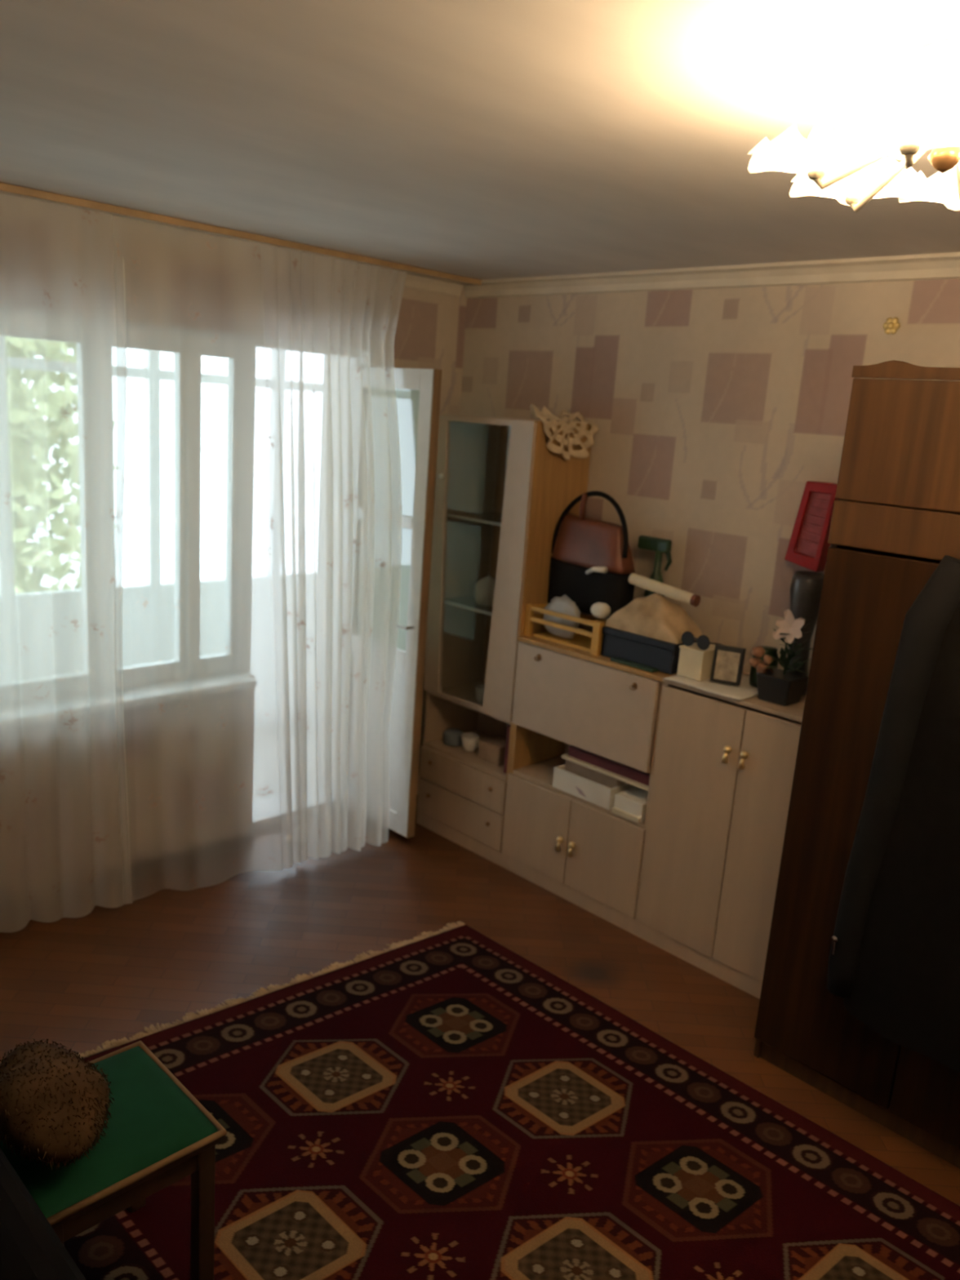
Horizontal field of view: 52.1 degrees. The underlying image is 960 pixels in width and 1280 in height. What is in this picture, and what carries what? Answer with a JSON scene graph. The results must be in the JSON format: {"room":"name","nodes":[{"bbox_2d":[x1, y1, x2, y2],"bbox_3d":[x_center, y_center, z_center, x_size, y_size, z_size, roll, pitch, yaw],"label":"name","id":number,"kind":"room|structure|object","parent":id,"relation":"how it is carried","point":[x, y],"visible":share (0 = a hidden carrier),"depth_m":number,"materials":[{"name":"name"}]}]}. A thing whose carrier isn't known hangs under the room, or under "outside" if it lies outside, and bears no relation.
{"room":"living room","nodes":[
{"label":"living room","id":0,"kind":"room"},
{"bbox_2d":[122,588,254,727],"bbox_3d":[-2.184,0.225,5.038,4.000,0.860,0.100,-9,18,-44],"label":"parapet","id":1,"kind":"object","parent":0,"point":[148,633],"depth_m":5.33,"materials":[{"name":"white paint"}]},
{"bbox_2d":[122,350,227,597],"bbox_3d":[-2.099,-0.965,4.761,4.000,1.590,0.060,-9,18,-44],"label":"window","id":2,"kind":"structure","parent":1,"relation":"attached to","point":[152,375],"depth_m":5.17,"materials":[{"name":"white paint"}]},
{"bbox_2d":[253,727,256,801],"bbox_3d":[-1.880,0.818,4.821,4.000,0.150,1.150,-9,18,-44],"label":"door frame","id":3,"kind":"structure","parent":0,"point":[254,760],"depth_m":5.15,"materials":[{"name":"paint"}]},
{"bbox_2d":[123,235,466,865],"bbox_3d":[-1.599,-0.270,3.677,3.950,2.520,0.350,-9,18,-44],"label":"wall","id":4,"kind":"structure","parent":0,"point":[180,756],"depth_m":4.04,"materials":[{"name":"beige paint"}]},
{"bbox_2d":[122,323,253,709],"bbox_3d":[-1.498,-0.432,3.544,1.545,1.420,0.245,-9,18,-44],"label":"window","id":5,"kind":"structure","parent":4,"relation":"in","point":[189,675],"depth_m":3.97,"materials":[{"name":"white paint"}]},
{"bbox_2d":[130,831,253,879],"bbox_3d":[-1.950,1.025,3.447,2.645,0.060,0.014,-9,18,-44],"label":"baseboard","id":6,"kind":"structure","parent":4,"relation":"attached to","point":[168,861],"depth_m":4.15,"materials":[{"name":"brown wood"}]},
{"bbox_2d":[0,192,466,297],"bbox_3d":[-1.357,-1.419,3.275,3.600,0.070,0.055,-9,18,-44],"label":"trim","id":7,"kind":"structure","parent":4,"relation":"attached to","point":[131,228],"depth_m":3.61,"materials":[{"name":"beige wood"}]},
{"bbox_2d":[243,367,441,838],"bbox_3d":[-0.688,-0.160,4.271,0.555,2.165,0.762,-9,18,-44],"label":"door","id":8,"kind":"structure","parent":4,"relation":"in","point":[418,390],"depth_m":4.19,"materials":[{"name":"white paint"}]},
{"bbox_2d":[0,0,959,279],"bbox_3d":[0.139,-1.060,1.774,3.950,0.120,5.050,-9,18,-44],"label":"ceiling","id":9,"kind":"structure","parent":0,"point":[481,140],"depth_m":2.02,"materials":[{"name":"paint"}]},
{"bbox_2d":[0,182,481,285],"bbox_3d":[-1.198,-1.435,3.292,3.343,0.023,0.052,-9,18,-44],"label":"rail","id":10,"kind":"object","parent":9,"relation":"attached to","point":[8,188],"visible":1,"depth_m":3.51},
{"bbox_2d":[0,192,134,932],"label":"sheer curtain","id":11,"kind":"object","parent":10,"relation":"hanging from","point":[65,851],"depth_m":3.36,"materials":[{"name":"white fabric"}]},
{"bbox_2d":[235,240,406,871],"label":"sheer curtain","id":12,"kind":"object","parent":10,"relation":"hanging from","point":[323,464],"depth_m":4.02,"materials":[{"name":"white fabric"}]},
{"bbox_2d":[747,37,959,212],"bbox_3d":[0.725,-0.792,1.513,0.594,0.198,0.593,-9,18,-44],"label":"chandelier","id":13,"kind":"object","parent":9,"relation":"hanging from","point":[837,164],"visible":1,"depth_m":1.50,"materials":[{"name":"white glass"}]},
{"bbox_2d":[0,794,959,1205],"bbox_3d":[-0.045,1.505,2.373,3.950,0.120,5.050,-9,18,-44],"label":"floor","id":14,"kind":"structure","parent":0,"point":[82,984],"depth_m":3.56,"materials":[{"name":"brown wood"}]},
{"bbox_2d":[0,1147,86,1279],"bbox_3d":[-1.022,1.155,1.409,0.800,0.860,0.750,-9,18,-44],"label":"armchair","id":15,"kind":"object","parent":14,"relation":"on","point":[30,1249],"visible":1,"depth_m":1.57,"materials":[{"name":"black fabric"}]},
{"bbox_2d":[416,413,591,866],"bbox_3d":[0.076,-0.014,4.417,0.391,1.922,0.564,-9,18,-44],"label":"display cabinet","id":16,"kind":"object","parent":14,"relation":"on","point":[502,495],"visible":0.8,"depth_m":4.40,"materials":[{"name":"yellow wood"}]},
{"bbox_2d":[443,728,463,746],"bbox_3d":[-0.123,0.456,4.623,0.100,0.066,0.098,-9,18,-44],"label":"round tin","id":17,"kind":"object","parent":16,"relation":"on","point":[451,736],"visible":0.91,"depth_m":4.59,"materials":[{"name":"grey metal"}]},
{"bbox_2d":[425,730,506,780],"bbox_3d":[0.048,0.528,4.554,0.337,0.016,0.528,-9,18,-44],"label":"shelf","id":18,"kind":"object","parent":16,"relation":"attached to","point":[470,762],"depth_m":4.48,"materials":[{"name":"beige wood"}]},
{"bbox_2d":[428,680,511,724],"bbox_3d":[0.065,0.280,4.496,0.337,0.016,0.528,-9,18,-44],"label":"shelf","id":19,"kind":"object","parent":16,"relation":"attached to","point":[451,691],"depth_m":4.51,"materials":[{"name":"beige wood"}]},
{"bbox_2d":[461,732,479,751],"bbox_3d":[-0.045,0.478,4.540,0.086,0.072,0.101,2,13,-10],"label":"cup","id":20,"kind":"object","parent":16,"relation":"on","point":[470,741],"visible":0.98,"depth_m":4.52,"materials":[{"name":"white ceramic"}]},
{"bbox_2d":[448,511,502,523],"bbox_3d":[0.134,-0.525,4.319,0.307,0.008,0.528,-9,18,-44],"label":"glass shelf","id":21,"kind":"object","parent":16,"relation":"attached to","point":[479,517],"depth_m":4.36,"materials":[{"name":"clear glass"}]},
{"bbox_2d":[475,684,484,704],"bbox_3d":[0.022,0.250,4.406,0.090,0.075,0.105,2,13,-10],"label":"cup","id":22,"kind":"object","parent":16,"relation":"on","point":[479,689],"visible":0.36,"depth_m":4.39,"materials":[{"name":"white ceramic"}]},
{"bbox_2d":[473,574,495,605],"bbox_3d":[0.036,-0.230,4.422,0.124,0.135,0.124,-9,18,-44],"label":"sugar bowl","id":23,"kind":"object","parent":16,"relation":"on","point":[484,588],"visible":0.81,"depth_m":4.38,"materials":[{"name":"white ceramic"}]},
{"bbox_2d":[478,735,506,765],"bbox_3d":[0.084,0.501,4.454,0.130,0.084,0.130,-9,18,-44],"label":"box","id":24,"kind":"object","parent":16,"relation":"on","point":[492,749],"visible":0.71,"depth_m":4.41,"materials":[{"name":"brown cardboard"}]},
{"bbox_2d":[503,724,510,773],"bbox_3d":[0.180,0.469,4.322,0.170,0.219,0.032,-9,18,-44],"label":"book","id":25,"kind":"object","parent":16,"relation":"on","point":[508,732],"visible":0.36,"depth_m":4.26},
{"bbox_2d":[530,403,599,460],"bbox_3d":[0.326,-0.858,4.057,0.346,0.217,0.203,-9,18,-44],"label":"lace cloth","id":26,"kind":"object","parent":16,"relation":"on","point":[544,415],"visible":1,"depth_m":4.05,"materials":[{"name":"beige fabric"}]},
{"bbox_2d":[63,920,959,1279],"bbox_3d":[0.229,1.475,2.286,1.897,0.009,3.047,-9,18,-44],"label":"rug","id":27,"kind":"object","parent":14,"relation":"on","point":[447,1105],"visible":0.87,"depth_m":2.65,"materials":[{"name":"red fabric"}]},
{"bbox_2d":[0,1040,226,1279],"bbox_3d":[-0.823,1.208,2.111,0.394,0.443,0.394,-9,18,-44],"label":"table","id":28,"kind":"object","parent":27,"relation":"on","point":[158,1134],"visible":0.72,"depth_m":2.03,"materials":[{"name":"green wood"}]},
{"bbox_2d":[0,1039,114,1170],"bbox_3d":[-0.862,0.928,1.986,0.237,0.142,0.374,-9,18,-44],"label":"hat","id":29,"kind":"object","parent":28,"relation":"on","point":[54,1103],"visible":1,"depth_m":1.92,"materials":[{"name":"brown fur"}]},
{"bbox_2d":[500,628,676,933],"bbox_3d":[0.496,0.549,4.074,0.395,1.043,0.728,-9,18,-44],"label":"base cabinet","id":30,"kind":"object","parent":14,"relation":"on","point":[589,855],"visible":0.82,"depth_m":3.95,"materials":[{"name":"yellow wood"}]},
{"bbox_2d":[523,602,606,655],"bbox_3d":[0.417,-0.058,4.053,0.262,0.135,0.395,-9,18,-44],"label":"crate","id":31,"kind":"object","parent":30,"relation":"on","point":[584,640],"visible":0.48,"depth_m":4.00,"materials":[{"name":"yellow wood"}]},
{"bbox_2d":[542,594,580,639],"bbox_3d":[0.335,-0.100,4.019,0.048,0.177,0.180,-9,18,-44],"label":"plastic bag","id":32,"kind":"object","parent":31,"relation":"in","point":[563,605],"visible":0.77,"depth_m":4.00,"materials":[{"name":"white plastic"}]},
{"bbox_2d":[547,490,635,618],"bbox_3d":[0.462,-0.362,4.002,0.135,0.491,0.399,-9,18,-44],"label":"handbag","id":33,"kind":"object","parent":31,"relation":"on","point":[580,544],"visible":0.91,"depth_m":3.95,"materials":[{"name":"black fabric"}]},
{"bbox_2d":[585,566,607,574],"bbox_3d":[0.458,-0.275,3.886,0.028,0.048,0.100,-9,18,-44],"label":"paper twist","id":34,"kind":"object","parent":33,"relation":"on","point":[596,569],"visible":1,"depth_m":3.87,"materials":[{"name":"white paper"}]},
{"bbox_2d":[591,602,610,618],"bbox_3d":[0.475,-0.117,3.870,0.064,0.062,0.070,-9,18,-44],"label":"paper roll","id":35,"kind":"object","parent":31,"relation":"on","point":[599,610],"visible":1,"depth_m":3.85,"materials":[{"name":"white paper"}]},
{"bbox_2d":[512,755,644,827],"bbox_3d":[0.503,0.620,4.103,0.337,0.018,0.692,-9,18,-44],"label":"shelf","id":36,"kind":"object","parent":30,"relation":"attached to","point":[540,771],"depth_m":4.11,"materials":[{"name":"beige wood"}]},
{"bbox_2d":[552,764,635,809],"bbox_3d":[0.512,0.579,4.048,0.304,0.085,0.295,-9,18,-44],"label":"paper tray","id":37,"kind":"object","parent":30,"relation":"on","point":[598,794],"visible":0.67,"depth_m":3.93,"materials":[{"name":"white plastic"}]},
{"bbox_2d":[564,759,626,788],"bbox_3d":[0.536,0.552,4.065,0.260,0.121,0.269,-9,18,-44],"label":"closed box","id":38,"kind":"object","parent":37,"relation":"in","point":[597,777],"visible":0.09,"depth_m":3.96,"materials":[{"name":"brown cardboard"}]},
{"bbox_2d":[561,753,648,791],"bbox_3d":[0.598,0.505,3.983,0.315,0.013,0.434,-9,18,-44],"label":"stack","id":39,"kind":"object","parent":38,"relation":"on","point":[566,756],"visible":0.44,"depth_m":3.87,"materials":[{"name":"white paper"}]},
{"bbox_2d":[568,745,649,786],"bbox_3d":[0.607,0.480,3.973,0.290,0.042,0.410,-9,18,-44],"label":"folder","id":40,"kind":"object","parent":39,"relation":"on","point":[627,771],"visible":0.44,"depth_m":3.87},
{"bbox_2d":[611,786,648,823],"bbox_3d":[0.651,0.637,3.866,0.252,0.073,0.133,-9,18,-44],"label":"carton","id":41,"kind":"object","parent":30,"relation":"on","point":[630,804],"visible":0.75,"depth_m":3.79,"materials":[{"name":"cardboard"}]},
{"bbox_2d":[610,657,657,672],"bbox_3d":[0.583,0.094,3.720,0.034,0.011,0.200,-9,18,-44],"label":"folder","id":42,"kind":"object","parent":30,"relation":"on","point":[616,660],"visible":1,"depth_m":3.71,"materials":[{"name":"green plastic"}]},
{"bbox_2d":[601,626,697,674],"bbox_3d":[0.656,0.029,3.790,0.183,0.116,0.338,-9,18,-44],"label":"storage box","id":43,"kind":"object","parent":30,"relation":"on","point":[663,655],"visible":0.55,"depth_m":3.71,"materials":[{"name":"black plastic"}]},
{"bbox_2d":[604,593,702,644],"bbox_3d":[0.670,-0.100,3.763,0.165,0.146,0.338,-9,18,-44],"label":"heap","id":44,"kind":"object","parent":43,"relation":"on","point":[653,616],"visible":0.97,"depth_m":3.71,"materials":[{"name":"beige fabric"}]},
{"bbox_2d":[628,573,701,606],"bbox_3d":[0.705,-0.194,3.766,0.045,0.079,0.313,-9,18,-44],"label":"cardboard tube","id":45,"kind":"object","parent":44,"relation":"on","point":[662,588],"visible":1,"depth_m":3.74,"materials":[{"name":"beige cardboard"}]},
{"bbox_2d":[637,535,671,597],"bbox_3d":[0.683,-0.180,3.934,0.080,0.461,0.164,-9,18,-44],"label":"spray bottle","id":46,"kind":"object","parent":30,"relation":"on","point":[660,545],"visible":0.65,"depth_m":3.88,"materials":[{"name":"green plastic"}]},
{"bbox_2d":[633,671,805,999],"bbox_3d":[0.996,0.698,3.587,0.395,1.043,0.698,-9,18,-44],"label":"base cabinet","id":47,"kind":"object","parent":14,"relation":"on","point":[722,775],"visible":0.59,"depth_m":3.50,"materials":[{"name":"beige wood"}]},
{"bbox_2d":[664,673,758,700],"bbox_3d":[0.898,0.155,3.574,0.330,0.006,0.315,-9,18,-44],"label":"paper sheet","id":48,"kind":"object","parent":47,"relation":"on","point":[744,691],"visible":0.44,"depth_m":3.50,"materials":[{"name":"white paper"}]},
{"bbox_2d":[676,642,715,680],"bbox_3d":[0.816,0.077,3.617,0.156,0.111,0.106,-9,18,-44],"label":"carton","id":49,"kind":"object","parent":48,"relation":"on","point":[695,663],"visible":0.62,"depth_m":3.56,"materials":[{"name":"beige cardboard"}]},
{"bbox_2d":[681,631,722,649],"bbox_3d":[0.821,-0.004,3.592,0.121,0.055,0.123,-9,18,-44],"label":"sunglasses","id":50,"kind":"object","parent":49,"relation":"on","point":[703,642],"visible":0.97,"depth_m":3.55,"materials":[{"name":"black plastic"}]},
{"bbox_2d":[710,644,746,685],"bbox_3d":[0.893,0.089,3.535,0.105,0.137,0.048,10,14,24],"label":"photo frame","id":51,"kind":"object","parent":48,"relation":"on","point":[728,661],"visible":1,"depth_m":3.52,"materials":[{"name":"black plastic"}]},
{"bbox_2d":[713,649,740,682],"bbox_3d":[0.886,0.093,3.521,0.080,0.105,0.017,10,14,24],"label":"picture","id":52,"kind":"object","parent":51,"relation":"attached to","point":[726,663],"depth_m":3.52},
{"bbox_2d":[749,645,778,687],"bbox_3d":[1.024,0.096,3.536,0.092,0.142,0.092,-9,18,-44],"label":"storage jar","id":53,"kind":"object","parent":48,"relation":"on","point":[772,651],"visible":0.45,"depth_m":3.51,"materials":[{"name":"green glass"}]},
{"bbox_2d":[749,608,813,706],"bbox_3d":[1.046,0.050,3.350,0.191,0.329,0.171,-1,14,-21],"label":"potted flowers","id":54,"kind":"object","parent":47,"relation":"on","point":[784,687],"visible":0.99,"depth_m":3.33,"materials":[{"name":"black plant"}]},
{"bbox_2d":[786,570,824,695],"bbox_3d":[1.136,-0.023,3.468,0.124,0.430,0.124,-9,18,-44],"label":"vase","id":55,"kind":"object","parent":47,"relation":"on","point":[806,587],"visible":0.52,"depth_m":3.41,"materials":[{"name":"grey ceramic"}]},
{"bbox_2d":[753,360,959,1168],"bbox_3d":[1.626,0.389,2.670,0.674,2.148,1.302,-9,18,-44],"label":"wardrobe","id":56,"kind":"object","parent":14,"relation":"on","point":[895,515],"visible":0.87,"depth_m":2.75,"materials":[{"name":"brown wood"}]},
{"bbox_2d":[826,555,959,1072],"bbox_3d":[1.240,0.372,2.478,0.143,1.453,0.552,-9,18,-44],"label":"coat","id":57,"kind":"object","parent":56,"relation":"hanging from","point":[894,958],"visible":1,"depth_m":2.54,"materials":[{"name":"grey fabric"}]},
{"bbox_2d":[459,278,959,676],"bbox_3d":[1.502,0.035,3.326,0.100,2.520,4.600,-9,18,-44],"label":"wall","id":58,"kind":"structure","parent":0,"point":[714,411],"depth_m":3.77,"materials":[{"name":"beige paper"}]},
{"bbox_2d":[462,252,959,298],"bbox_3d":[1.532,-1.146,2.995,0.055,0.070,4.600,-9,18,-44],"label":"trim","id":59,"kind":"structure","parent":58,"relation":"attached to","point":[935,266],"depth_m":3.57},
{"bbox_2d":[784,480,838,572],"bbox_3d":[1.179,-0.402,3.468,0.056,0.310,0.158,-9,18,-44],"label":"picture frame","id":60,"kind":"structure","parent":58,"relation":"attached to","point":[808,545],"depth_m":3.45,"materials":[{"name":"plastic"}]},
{"bbox_2d":[882,317,900,333],"bbox_3d":[1.347,-1.032,3.221,0.023,0.052,0.058,-9,18,-44],"label":"wall ornament","id":61,"kind":"object","parent":58,"relation":"attached to","point":[891,325],"visible":1,"depth_m":3.22,"materials":[{"name":"gold metal"}]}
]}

